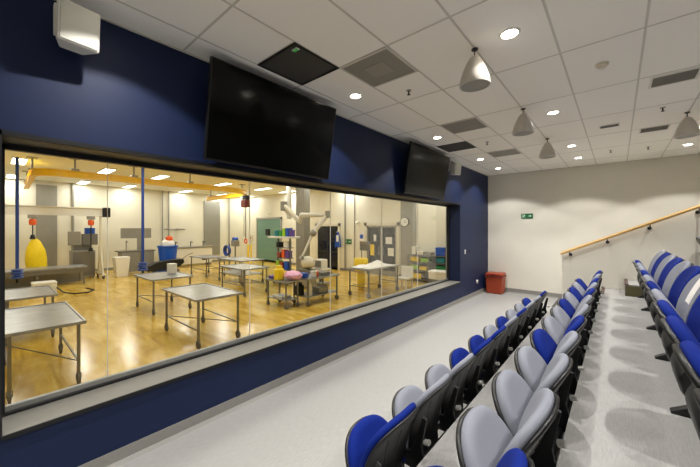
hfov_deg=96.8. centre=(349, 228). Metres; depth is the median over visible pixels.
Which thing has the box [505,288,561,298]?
baseboard
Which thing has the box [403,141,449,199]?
television
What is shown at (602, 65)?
smoke detector
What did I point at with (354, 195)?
pipe
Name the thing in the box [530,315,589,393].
seat
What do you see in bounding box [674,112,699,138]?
speaker
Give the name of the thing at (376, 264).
draped cloth
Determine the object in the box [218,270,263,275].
shelf
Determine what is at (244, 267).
steel table
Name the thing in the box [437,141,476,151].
ceiling vent
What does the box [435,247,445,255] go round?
storage box
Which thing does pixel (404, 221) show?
wall clock
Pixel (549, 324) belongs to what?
seat
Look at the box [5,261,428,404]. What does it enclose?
floor
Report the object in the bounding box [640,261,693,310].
seat
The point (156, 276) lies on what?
steel table
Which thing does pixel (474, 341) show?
seat
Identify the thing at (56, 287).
hose
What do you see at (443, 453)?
floor
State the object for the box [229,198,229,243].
pipe
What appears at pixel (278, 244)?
box
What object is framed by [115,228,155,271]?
station
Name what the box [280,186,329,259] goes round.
boom
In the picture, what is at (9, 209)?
gantry crane
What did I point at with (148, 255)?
basin
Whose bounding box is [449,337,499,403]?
seat
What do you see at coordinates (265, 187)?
ceiling light panel
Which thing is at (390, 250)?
notice
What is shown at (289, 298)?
shelf
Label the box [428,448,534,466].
seat
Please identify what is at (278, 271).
jar
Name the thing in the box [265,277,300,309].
trolley
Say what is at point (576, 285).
seat
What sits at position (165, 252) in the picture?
bin
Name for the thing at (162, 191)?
pipe
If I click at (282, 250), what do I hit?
box
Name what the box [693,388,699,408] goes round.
seat
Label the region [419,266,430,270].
storage box
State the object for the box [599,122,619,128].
ceiling slot
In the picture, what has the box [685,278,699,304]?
paper notice
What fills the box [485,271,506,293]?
waste bin
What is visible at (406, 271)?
chair
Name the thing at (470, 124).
ceiling vent
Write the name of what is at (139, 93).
wall
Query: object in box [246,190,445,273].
wall
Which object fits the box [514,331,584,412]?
seat
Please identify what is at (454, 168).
wall speaker
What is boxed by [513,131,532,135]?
grille
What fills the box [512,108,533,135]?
speaker
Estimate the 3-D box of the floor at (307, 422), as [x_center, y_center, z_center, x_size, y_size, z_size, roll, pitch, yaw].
[3.123,2.030,2.227,8.170,0.150,13.450,0,0,41]
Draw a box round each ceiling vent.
[257,42,338,85]
[339,46,417,87]
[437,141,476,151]
[439,117,487,133]
[487,148,521,157]
[638,124,670,133]
[648,67,699,88]
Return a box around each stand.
[229,237,238,269]
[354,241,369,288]
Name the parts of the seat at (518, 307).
seat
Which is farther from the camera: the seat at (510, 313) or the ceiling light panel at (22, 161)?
the ceiling light panel at (22, 161)
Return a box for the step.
[624,279,642,296]
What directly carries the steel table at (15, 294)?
on the floor at (136, 337)
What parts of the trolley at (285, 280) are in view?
leg, leg, leg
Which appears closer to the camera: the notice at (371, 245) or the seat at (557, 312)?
the seat at (557, 312)
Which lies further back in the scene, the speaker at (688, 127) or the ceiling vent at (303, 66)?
the speaker at (688, 127)
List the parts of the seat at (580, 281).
seat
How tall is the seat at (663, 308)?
0.647 m
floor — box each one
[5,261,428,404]
[118,291,556,466]
[417,305,591,466]
[556,288,699,466]
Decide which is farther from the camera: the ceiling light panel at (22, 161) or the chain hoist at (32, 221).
the chain hoist at (32, 221)
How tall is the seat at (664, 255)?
0.647 m
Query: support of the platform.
on the floor at (136, 337)
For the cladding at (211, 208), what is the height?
3.350 m
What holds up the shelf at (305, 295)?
attached to the trolley at (306, 294)
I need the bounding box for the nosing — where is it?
[551,295,561,306]
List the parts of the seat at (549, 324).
seat, backrest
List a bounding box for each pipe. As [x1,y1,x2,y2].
[71,183,73,249]
[162,191,162,240]
[168,191,169,235]
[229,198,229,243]
[344,194,345,270]
[354,195,354,271]
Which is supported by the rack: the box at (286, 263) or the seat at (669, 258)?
the box at (286, 263)
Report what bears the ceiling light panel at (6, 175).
attached to the ceiling at (44, 161)
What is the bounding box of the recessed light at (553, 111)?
[546,110,559,114]
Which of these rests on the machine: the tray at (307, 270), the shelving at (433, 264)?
the tray at (307, 270)
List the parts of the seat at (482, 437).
seat, backrest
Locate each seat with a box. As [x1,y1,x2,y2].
[345,402,429,466]
[392,374,460,464]
[425,353,482,430]
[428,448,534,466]
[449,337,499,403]
[456,388,566,466]
[468,325,512,383]
[483,315,522,367]
[491,353,577,464]
[495,308,530,354]
[505,301,538,343]
[514,295,543,332]
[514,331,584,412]
[521,291,549,324]
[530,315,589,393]
[541,304,592,359]
[550,295,595,341]
[557,288,597,327]
[563,282,599,317]
[567,278,600,308]
[571,274,601,301]
[575,270,603,295]
[633,250,666,282]
[634,252,672,287]
[636,255,677,292]
[638,257,684,300]
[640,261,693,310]
[643,266,699,322]
[647,274,699,337]
[652,294,699,360]
[660,315,699,395]
[672,340,699,439]
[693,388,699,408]
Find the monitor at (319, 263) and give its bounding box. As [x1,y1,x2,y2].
[315,259,326,268]
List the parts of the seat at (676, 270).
seat, backrest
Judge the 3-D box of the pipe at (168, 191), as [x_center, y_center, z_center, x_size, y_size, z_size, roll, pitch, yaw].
[-10.186,-0.035,17.493,0.059,4.180,0.059,0,0,41]
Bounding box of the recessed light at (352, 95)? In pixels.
[349,93,361,98]
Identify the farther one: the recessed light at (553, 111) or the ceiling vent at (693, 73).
the recessed light at (553, 111)
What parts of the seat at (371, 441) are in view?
seat, backrest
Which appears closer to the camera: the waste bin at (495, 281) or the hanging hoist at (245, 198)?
the waste bin at (495, 281)
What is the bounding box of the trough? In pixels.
[175,241,212,264]
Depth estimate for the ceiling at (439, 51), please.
3.06 m
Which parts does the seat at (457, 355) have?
seat, backrest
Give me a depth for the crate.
9.80 m
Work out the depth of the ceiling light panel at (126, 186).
15.29 m
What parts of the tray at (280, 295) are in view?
lid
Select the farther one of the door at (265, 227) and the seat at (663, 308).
the door at (265, 227)
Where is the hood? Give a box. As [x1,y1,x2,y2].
[301,256,314,268]
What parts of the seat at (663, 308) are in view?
seat, backrest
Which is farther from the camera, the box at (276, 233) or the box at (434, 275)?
the box at (276, 233)
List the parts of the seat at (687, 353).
seat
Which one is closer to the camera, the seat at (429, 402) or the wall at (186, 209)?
the seat at (429, 402)
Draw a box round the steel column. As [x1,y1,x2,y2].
[296,188,309,270]
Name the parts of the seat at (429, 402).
seat, backrest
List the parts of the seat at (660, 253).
backrest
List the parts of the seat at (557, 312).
seat, backrest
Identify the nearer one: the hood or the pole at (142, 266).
the pole at (142, 266)
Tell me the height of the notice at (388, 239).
0.300 m
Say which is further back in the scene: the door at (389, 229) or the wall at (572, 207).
the door at (389, 229)
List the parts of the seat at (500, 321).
seat, backrest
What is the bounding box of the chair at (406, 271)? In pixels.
[395,265,412,288]
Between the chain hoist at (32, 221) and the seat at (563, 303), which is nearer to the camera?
the seat at (563, 303)
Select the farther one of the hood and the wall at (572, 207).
the hood
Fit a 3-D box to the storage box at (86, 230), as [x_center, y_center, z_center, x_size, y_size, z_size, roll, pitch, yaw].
[-11.157,0.079,13.329,0.266,0.250,0.336,0,0,41]
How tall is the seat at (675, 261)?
0.647 m
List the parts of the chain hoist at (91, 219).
chain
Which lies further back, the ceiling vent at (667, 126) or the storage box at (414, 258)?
the storage box at (414, 258)
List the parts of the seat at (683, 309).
seat, backrest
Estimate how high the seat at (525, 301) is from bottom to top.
0.647 m
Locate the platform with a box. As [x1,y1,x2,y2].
[5,264,87,287]
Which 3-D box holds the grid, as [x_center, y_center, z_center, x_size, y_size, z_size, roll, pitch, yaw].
[3.130,-1.695,2.221,8.150,0.014,13.450,0,0,41]
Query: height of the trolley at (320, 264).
0.890 m
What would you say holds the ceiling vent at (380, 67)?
in the ceiling at (439, 51)
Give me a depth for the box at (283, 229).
11.45 m
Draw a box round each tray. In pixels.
[272,293,290,298]
[299,268,316,272]
[318,270,331,274]
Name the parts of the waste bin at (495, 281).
lid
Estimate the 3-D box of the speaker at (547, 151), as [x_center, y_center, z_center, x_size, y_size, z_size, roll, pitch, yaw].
[3.709,-1.522,5.845,0.276,0.348,0.276,0,0,41]
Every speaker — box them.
[53,0,99,54]
[448,162,460,174]
[459,47,490,91]
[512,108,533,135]
[539,138,555,158]
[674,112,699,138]
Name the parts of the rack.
post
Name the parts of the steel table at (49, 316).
leg, leg, leg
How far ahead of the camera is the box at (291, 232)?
11.23 m
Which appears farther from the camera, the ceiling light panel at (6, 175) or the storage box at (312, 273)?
the ceiling light panel at (6, 175)
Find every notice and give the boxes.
[359,231,363,243]
[370,244,373,254]
[386,237,391,243]
[388,248,393,255]
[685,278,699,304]
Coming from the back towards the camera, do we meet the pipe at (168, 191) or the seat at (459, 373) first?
the pipe at (168, 191)
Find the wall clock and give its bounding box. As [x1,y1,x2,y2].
[400,217,408,226]
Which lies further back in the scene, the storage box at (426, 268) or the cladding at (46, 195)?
the cladding at (46, 195)
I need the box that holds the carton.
[167,263,176,273]
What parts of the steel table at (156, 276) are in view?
leg, leg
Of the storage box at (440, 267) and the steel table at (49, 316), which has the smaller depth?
the steel table at (49, 316)
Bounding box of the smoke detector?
[595,61,608,69]
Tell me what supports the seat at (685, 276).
attached to the rail at (682, 410)
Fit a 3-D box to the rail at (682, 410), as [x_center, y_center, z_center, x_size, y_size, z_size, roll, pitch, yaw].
[3.050,1.015,2.925,0.300,0.300,6.043,0,0,41]
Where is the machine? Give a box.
[299,256,316,286]
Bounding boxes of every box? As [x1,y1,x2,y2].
[84,228,94,233]
[274,230,281,235]
[276,242,283,246]
[281,249,288,257]
[282,228,285,235]
[284,241,291,247]
[284,261,291,269]
[285,228,292,236]
[285,251,292,257]
[289,230,294,236]
[301,272,308,277]
[310,270,316,276]
[312,285,327,293]
[411,256,422,261]
[412,246,419,253]
[413,272,424,278]
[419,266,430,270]
[420,257,431,261]
[424,252,434,254]
[428,269,445,282]
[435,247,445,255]
[436,265,445,269]
[437,257,445,262]
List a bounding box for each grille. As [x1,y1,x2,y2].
[455,163,460,174]
[461,80,488,90]
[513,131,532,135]
[676,134,699,137]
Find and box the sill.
[2,281,460,440]
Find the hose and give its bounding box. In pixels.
[56,287,93,293]
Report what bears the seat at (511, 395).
attached to the rail at (559, 434)
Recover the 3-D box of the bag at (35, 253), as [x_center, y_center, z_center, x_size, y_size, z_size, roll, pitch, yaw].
[-11.819,1.020,11.713,0.400,1.330,0.598,0,0,41]
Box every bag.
[25,238,46,267]
[161,239,174,245]
[284,270,302,279]
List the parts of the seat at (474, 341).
seat, backrest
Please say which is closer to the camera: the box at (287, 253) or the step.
the step
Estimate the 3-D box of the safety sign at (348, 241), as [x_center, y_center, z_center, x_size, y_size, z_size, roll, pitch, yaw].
[-0.095,0.615,15.194,0.440,0.240,0.022,0,0,41]
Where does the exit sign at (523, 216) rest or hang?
attached to the wall at (572, 207)
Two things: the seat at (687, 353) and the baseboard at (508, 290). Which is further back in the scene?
the baseboard at (508, 290)
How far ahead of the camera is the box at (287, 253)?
11.34 m
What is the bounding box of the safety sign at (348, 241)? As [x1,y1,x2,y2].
[346,239,351,243]
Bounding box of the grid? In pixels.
[55,0,699,175]
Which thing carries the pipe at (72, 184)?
attached to the wall at (186, 209)
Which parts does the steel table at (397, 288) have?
leg, leg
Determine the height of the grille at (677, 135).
0.011 m
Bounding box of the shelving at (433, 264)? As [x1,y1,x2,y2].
[407,254,445,280]
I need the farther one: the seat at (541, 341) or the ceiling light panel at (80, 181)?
the ceiling light panel at (80, 181)
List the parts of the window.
rail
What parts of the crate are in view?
lid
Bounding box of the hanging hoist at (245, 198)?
[241,195,250,243]
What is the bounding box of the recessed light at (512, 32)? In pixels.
[499,27,520,39]
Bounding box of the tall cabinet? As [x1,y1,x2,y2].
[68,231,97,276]
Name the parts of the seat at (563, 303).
seat, backrest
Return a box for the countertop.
[115,249,155,252]
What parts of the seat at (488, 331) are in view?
seat, backrest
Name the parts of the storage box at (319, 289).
lid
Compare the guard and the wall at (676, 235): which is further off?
the guard
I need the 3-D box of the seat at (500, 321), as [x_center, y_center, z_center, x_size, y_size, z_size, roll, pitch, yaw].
[2.340,1.449,4.503,0.406,0.647,0.563,0,0,41]
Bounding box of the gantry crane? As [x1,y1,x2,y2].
[5,204,110,278]
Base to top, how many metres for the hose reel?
1.300 m
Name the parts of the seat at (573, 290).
seat, backrest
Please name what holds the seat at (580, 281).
attached to the rail at (559, 434)
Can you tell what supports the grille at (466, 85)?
attached to the speaker at (475, 77)
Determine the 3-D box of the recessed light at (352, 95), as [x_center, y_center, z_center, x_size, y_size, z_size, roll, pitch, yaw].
[0.071,-1.691,3.962,0.170,0.016,0.170,0,0,41]
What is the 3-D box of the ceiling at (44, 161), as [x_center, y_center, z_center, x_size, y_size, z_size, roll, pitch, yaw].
[-5.313,-2.175,11.343,15.850,0.100,12.970,0,0,41]
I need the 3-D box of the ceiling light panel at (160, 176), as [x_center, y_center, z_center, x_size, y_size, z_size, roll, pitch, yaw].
[-7.723,-2.107,12.644,1.260,0.036,0.360,0,0,41]
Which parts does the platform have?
panel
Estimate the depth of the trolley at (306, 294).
8.60 m
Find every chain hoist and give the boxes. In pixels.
[27,215,37,238]
[87,216,94,250]
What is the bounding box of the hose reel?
[223,244,230,268]
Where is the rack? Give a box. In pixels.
[268,236,299,285]
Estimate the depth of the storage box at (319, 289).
8.80 m
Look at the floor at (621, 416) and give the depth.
2.09 m
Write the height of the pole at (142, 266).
3.570 m
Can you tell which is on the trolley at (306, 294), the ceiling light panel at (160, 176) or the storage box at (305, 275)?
the storage box at (305, 275)
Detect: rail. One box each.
[424,317,542,455]
[552,326,591,459]
[637,295,690,417]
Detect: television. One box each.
[203,56,335,179]
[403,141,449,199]
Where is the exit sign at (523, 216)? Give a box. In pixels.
[521,213,532,218]
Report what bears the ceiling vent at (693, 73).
in the ceiling at (439, 51)
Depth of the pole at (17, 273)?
9.16 m
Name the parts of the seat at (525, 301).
seat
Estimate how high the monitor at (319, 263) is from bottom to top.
0.330 m
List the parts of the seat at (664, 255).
backrest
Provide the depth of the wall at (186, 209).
15.94 m
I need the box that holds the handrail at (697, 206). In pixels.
[560,205,699,255]
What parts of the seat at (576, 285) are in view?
seat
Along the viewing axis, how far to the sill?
2.95 m
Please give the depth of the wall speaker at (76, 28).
2.21 m
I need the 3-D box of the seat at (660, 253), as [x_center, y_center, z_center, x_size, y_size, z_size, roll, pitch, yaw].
[4.814,0.659,4.994,0.406,0.647,0.563,0,0,41]
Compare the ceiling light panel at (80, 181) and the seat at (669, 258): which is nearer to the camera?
the seat at (669, 258)
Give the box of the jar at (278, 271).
[274,265,283,279]
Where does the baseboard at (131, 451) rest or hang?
attached to the wall at (139, 93)
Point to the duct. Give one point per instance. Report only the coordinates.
(414, 204)
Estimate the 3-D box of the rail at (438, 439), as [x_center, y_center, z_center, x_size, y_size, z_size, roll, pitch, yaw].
[1.818,1.805,3.877,0.300,0.300,5.506,0,0,41]
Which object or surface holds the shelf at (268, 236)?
attached to the rack
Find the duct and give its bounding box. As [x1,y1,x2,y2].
[413,203,415,245]
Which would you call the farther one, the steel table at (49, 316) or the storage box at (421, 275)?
the storage box at (421, 275)
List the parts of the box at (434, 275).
lid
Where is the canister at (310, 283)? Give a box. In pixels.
[309,280,311,295]
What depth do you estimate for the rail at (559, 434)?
1.96 m
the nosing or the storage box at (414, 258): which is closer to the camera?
the nosing
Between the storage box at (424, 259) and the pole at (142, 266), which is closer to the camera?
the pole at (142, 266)
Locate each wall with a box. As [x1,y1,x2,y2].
[0,0,487,466]
[5,178,245,268]
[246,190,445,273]
[488,154,699,293]
[562,209,699,297]
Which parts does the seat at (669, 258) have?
backrest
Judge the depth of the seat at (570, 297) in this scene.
4.33 m
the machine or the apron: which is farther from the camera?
the apron
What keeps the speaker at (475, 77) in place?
hanging from the ceiling at (439, 51)
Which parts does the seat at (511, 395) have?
seat, backrest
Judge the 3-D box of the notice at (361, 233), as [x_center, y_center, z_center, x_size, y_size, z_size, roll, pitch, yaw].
[0.545,0.405,14.649,0.320,0.600,0.015,0,0,41]
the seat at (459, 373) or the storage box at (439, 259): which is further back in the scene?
the storage box at (439, 259)
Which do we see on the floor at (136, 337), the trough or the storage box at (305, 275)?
the trough
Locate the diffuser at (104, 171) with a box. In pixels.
[98,169,114,173]
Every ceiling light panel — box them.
[5,173,19,178]
[10,157,28,164]
[75,180,90,183]
[96,168,116,173]
[122,185,136,187]
[150,174,169,179]
[214,182,232,185]
[253,187,271,189]
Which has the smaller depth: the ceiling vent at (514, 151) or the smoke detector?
the smoke detector
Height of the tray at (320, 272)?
0.080 m
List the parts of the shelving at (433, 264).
shelf, shelf, panel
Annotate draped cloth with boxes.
[353,260,392,268]
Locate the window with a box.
[0,128,460,438]
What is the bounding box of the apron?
[335,230,340,246]
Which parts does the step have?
panel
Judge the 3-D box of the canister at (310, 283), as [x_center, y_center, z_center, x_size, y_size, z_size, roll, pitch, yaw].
[-1.104,1.585,8.455,0.153,0.440,0.151,0,0,41]
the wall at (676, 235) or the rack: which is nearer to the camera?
the wall at (676, 235)
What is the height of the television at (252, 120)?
0.949 m
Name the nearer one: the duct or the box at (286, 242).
the box at (286, 242)
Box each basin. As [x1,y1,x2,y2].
[118,252,139,271]
[140,251,153,264]
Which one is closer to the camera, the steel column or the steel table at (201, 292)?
the steel table at (201, 292)
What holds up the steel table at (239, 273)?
on the floor at (136, 337)
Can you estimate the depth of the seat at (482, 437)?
1.44 m
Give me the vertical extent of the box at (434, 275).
0.580 m
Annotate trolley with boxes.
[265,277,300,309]
[292,273,339,306]
[314,259,329,284]
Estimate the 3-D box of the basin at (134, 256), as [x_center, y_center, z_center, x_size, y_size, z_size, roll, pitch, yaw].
[-10.287,1.505,14.454,0.650,0.900,0.700,0,0,41]
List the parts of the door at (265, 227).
vision panel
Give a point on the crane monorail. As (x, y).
(32, 173)
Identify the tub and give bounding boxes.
[295,282,303,294]
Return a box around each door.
[256,217,281,260]
[315,223,339,269]
[364,222,399,276]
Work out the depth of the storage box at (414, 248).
12.19 m
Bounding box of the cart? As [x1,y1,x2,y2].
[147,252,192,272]
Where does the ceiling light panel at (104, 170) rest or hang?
attached to the ceiling at (44, 161)
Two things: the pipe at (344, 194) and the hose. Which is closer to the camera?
the hose
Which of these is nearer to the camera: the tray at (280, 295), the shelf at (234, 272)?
the tray at (280, 295)
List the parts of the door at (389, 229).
pane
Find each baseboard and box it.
[78,287,486,466]
[95,259,400,275]
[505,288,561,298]
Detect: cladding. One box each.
[36,184,56,265]
[204,200,219,254]
[401,201,412,265]
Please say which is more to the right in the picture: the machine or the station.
the machine
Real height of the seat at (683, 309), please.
0.647 m
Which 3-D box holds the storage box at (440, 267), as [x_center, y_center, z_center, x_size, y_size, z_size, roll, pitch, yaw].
[3.433,1.479,11.582,0.366,0.200,0.356,0,0,41]
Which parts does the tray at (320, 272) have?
lid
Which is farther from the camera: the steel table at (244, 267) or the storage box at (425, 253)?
the storage box at (425, 253)
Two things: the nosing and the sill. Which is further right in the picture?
the nosing
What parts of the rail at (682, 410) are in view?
leg, leg, leg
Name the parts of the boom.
arm, drop arm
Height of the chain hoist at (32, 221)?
0.910 m
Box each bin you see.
[112,256,129,276]
[157,245,178,260]
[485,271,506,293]
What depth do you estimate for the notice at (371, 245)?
14.23 m
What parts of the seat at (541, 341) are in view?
seat, backrest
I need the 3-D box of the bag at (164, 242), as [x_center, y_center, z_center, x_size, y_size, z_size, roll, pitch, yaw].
[-8.933,0.748,15.282,0.625,0.506,0.603,0,0,41]
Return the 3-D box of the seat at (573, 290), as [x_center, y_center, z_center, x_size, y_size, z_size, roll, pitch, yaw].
[3.568,1.054,4.746,0.406,0.647,0.563,0,0,41]
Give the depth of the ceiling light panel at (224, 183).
14.60 m
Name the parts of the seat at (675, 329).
seat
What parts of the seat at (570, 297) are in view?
seat, backrest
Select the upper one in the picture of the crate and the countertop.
the countertop
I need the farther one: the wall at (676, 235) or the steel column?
the steel column
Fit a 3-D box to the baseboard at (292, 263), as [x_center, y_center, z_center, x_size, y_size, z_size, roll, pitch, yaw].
[-5.256,1.995,11.294,15.700,0.120,12.670,0,0,41]
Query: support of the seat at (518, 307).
attached to the rail at (438, 439)
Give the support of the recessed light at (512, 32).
in the ceiling at (439, 51)
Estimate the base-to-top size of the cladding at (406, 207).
4.000 m
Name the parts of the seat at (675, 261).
seat, backrest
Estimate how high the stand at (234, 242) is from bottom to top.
1.650 m
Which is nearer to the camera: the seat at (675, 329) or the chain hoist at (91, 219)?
the seat at (675, 329)
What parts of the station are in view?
panel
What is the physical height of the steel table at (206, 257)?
0.840 m
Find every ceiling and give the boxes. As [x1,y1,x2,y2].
[5,150,310,196]
[69,0,699,175]
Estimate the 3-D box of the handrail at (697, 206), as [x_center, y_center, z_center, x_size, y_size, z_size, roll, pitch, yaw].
[6.213,-0.530,5.091,4.600,2.191,0.178,0,0,41]
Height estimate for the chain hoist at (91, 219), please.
1.460 m
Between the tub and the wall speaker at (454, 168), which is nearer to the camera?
the wall speaker at (454, 168)
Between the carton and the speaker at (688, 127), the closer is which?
the speaker at (688, 127)
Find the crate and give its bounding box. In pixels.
[31,280,56,291]
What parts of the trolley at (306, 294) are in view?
leg, leg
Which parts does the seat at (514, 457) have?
backrest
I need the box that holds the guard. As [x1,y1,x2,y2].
[247,245,251,263]
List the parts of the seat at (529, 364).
seat, backrest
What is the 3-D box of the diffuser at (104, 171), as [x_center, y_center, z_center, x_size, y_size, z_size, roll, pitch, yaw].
[-8.864,-2.092,11.317,1.200,0.006,0.300,0,0,41]
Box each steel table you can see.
[5,285,57,344]
[5,301,86,403]
[134,271,193,315]
[162,283,242,349]
[189,255,224,277]
[217,256,264,284]
[219,263,269,296]
[347,264,399,298]
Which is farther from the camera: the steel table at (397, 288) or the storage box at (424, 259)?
the storage box at (424, 259)
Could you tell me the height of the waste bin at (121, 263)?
0.850 m
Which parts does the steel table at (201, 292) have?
leg, leg, leg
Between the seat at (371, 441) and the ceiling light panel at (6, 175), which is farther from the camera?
the ceiling light panel at (6, 175)
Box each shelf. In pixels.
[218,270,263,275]
[267,295,298,301]
[268,236,299,237]
[293,289,337,297]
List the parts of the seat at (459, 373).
seat, backrest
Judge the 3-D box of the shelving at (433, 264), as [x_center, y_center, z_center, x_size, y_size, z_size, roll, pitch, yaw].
[3.150,1.522,11.866,1.900,1.065,0.520,0,0,41]
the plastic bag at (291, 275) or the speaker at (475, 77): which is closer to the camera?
the speaker at (475, 77)
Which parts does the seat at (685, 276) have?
seat, backrest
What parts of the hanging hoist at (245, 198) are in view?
chain, motor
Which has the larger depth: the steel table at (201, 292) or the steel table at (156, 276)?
the steel table at (156, 276)
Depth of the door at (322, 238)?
16.04 m
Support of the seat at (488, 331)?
attached to the rail at (438, 439)
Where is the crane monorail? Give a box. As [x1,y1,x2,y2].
[22,156,246,200]
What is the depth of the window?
2.91 m
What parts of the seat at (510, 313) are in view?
seat, backrest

